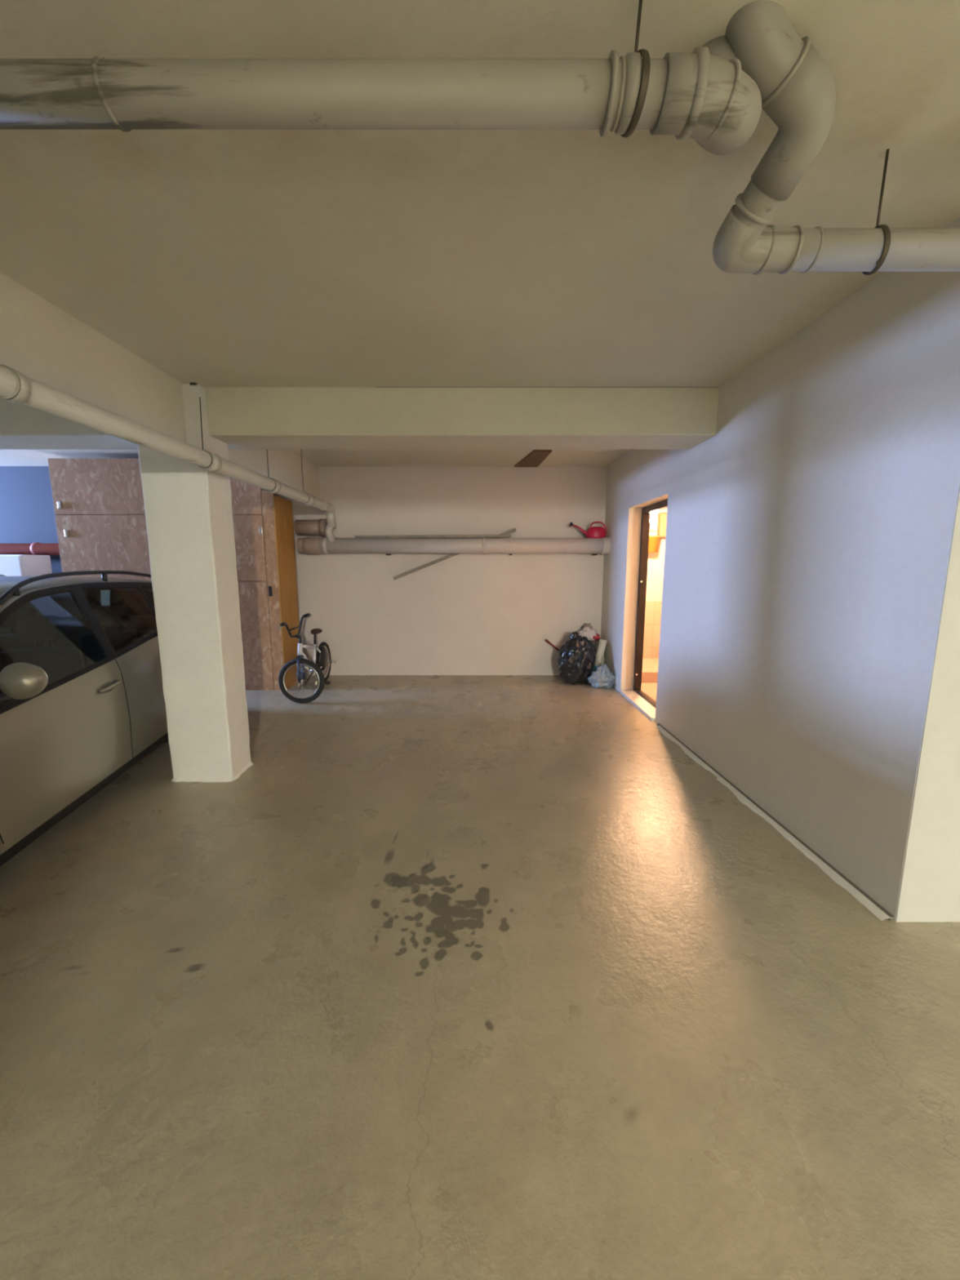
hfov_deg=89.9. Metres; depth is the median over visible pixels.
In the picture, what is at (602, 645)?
tube
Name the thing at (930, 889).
wall
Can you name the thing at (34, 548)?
pipe
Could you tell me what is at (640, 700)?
door frame
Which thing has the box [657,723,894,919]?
trim
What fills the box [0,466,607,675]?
wall
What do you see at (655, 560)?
wall
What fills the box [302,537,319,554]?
socket
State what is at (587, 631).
bag
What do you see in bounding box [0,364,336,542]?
drain pipe
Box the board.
[514,449,551,466]
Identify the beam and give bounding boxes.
[0,271,319,498]
[0,386,719,448]
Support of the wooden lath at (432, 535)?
on the pipe at (308, 545)
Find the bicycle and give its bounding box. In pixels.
[277,613,336,703]
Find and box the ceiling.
[0,0,959,466]
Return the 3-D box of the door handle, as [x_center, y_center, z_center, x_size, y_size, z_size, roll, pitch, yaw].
[-2.583,0.328,3.337,0.016,0.072,0.190,-1,9,-9]
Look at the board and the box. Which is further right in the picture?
the box
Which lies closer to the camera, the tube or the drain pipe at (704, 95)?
the drain pipe at (704, 95)
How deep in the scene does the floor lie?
1.69 m
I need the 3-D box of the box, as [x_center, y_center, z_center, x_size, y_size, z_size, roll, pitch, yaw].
[2.605,-1.590,6.673,0.250,0.340,0.096,0,9,0]
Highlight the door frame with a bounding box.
[620,498,667,721]
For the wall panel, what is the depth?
6.94 m
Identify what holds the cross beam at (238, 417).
attached to the ceiling
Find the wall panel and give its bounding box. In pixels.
[642,601,662,657]
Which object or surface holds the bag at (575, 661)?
on the floor
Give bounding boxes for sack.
[594,640,604,665]
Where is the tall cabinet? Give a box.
[0,554,52,575]
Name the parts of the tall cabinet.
door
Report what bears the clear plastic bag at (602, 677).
on the floor
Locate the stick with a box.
[545,639,559,651]
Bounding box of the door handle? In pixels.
[99,681,114,693]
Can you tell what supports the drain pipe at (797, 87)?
hanging from the ceiling
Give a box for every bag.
[557,631,596,684]
[577,622,600,640]
[586,663,615,688]
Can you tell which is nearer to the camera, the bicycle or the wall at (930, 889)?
the wall at (930, 889)
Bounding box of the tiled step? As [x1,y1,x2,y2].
[641,657,658,682]
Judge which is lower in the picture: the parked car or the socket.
the parked car
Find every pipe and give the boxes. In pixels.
[0,0,761,155]
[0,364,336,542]
[0,542,60,555]
[296,537,610,555]
[712,0,959,275]
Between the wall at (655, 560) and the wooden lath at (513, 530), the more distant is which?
the wall at (655, 560)
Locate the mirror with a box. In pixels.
[0,662,48,706]
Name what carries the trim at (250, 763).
on the floor
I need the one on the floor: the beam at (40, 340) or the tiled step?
the tiled step
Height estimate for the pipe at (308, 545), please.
0.230 m
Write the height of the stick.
0.523 m
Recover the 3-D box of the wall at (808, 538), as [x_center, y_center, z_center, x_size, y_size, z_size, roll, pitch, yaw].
[1.789,-0.483,4.198,0.160,2.870,4.761,0,9,-2]
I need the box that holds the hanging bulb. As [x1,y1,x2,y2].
[649,512,655,522]
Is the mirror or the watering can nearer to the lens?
the mirror
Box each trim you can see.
[171,760,253,782]
[375,386,719,387]
[656,725,891,920]
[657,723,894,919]
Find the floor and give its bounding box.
[0,675,959,1279]
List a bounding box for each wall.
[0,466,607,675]
[600,217,959,920]
[645,508,666,601]
[895,483,959,921]
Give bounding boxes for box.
[657,512,666,537]
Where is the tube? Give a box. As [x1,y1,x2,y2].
[590,639,607,675]
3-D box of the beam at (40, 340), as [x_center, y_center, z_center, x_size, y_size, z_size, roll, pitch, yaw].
[-2.275,-1.088,0.034,0.350,0.420,12.600,0,9,0]
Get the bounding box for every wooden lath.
[354,534,511,537]
[393,528,516,579]
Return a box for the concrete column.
[137,383,250,780]
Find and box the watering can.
[568,520,606,537]
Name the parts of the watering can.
spout, handle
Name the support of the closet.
on the floor
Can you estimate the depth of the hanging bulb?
5.59 m
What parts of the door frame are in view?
sill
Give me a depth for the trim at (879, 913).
2.61 m
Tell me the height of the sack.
0.520 m
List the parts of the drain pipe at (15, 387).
anchor plate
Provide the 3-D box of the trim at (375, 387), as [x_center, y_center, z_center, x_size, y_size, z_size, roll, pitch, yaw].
[0.485,-1.821,3.466,2.470,0.003,0.012,0,9,0]
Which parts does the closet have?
panel, roof panel, panel, door panel, panel, door panel, panel, corner post, panel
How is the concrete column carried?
on the floor
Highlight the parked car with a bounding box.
[0,570,168,866]
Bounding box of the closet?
[47,458,301,689]
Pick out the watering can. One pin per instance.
(593, 531)
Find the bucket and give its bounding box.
[648,529,660,552]
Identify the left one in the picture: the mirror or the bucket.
the mirror
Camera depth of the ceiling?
1.77 m
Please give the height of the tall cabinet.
1.630 m

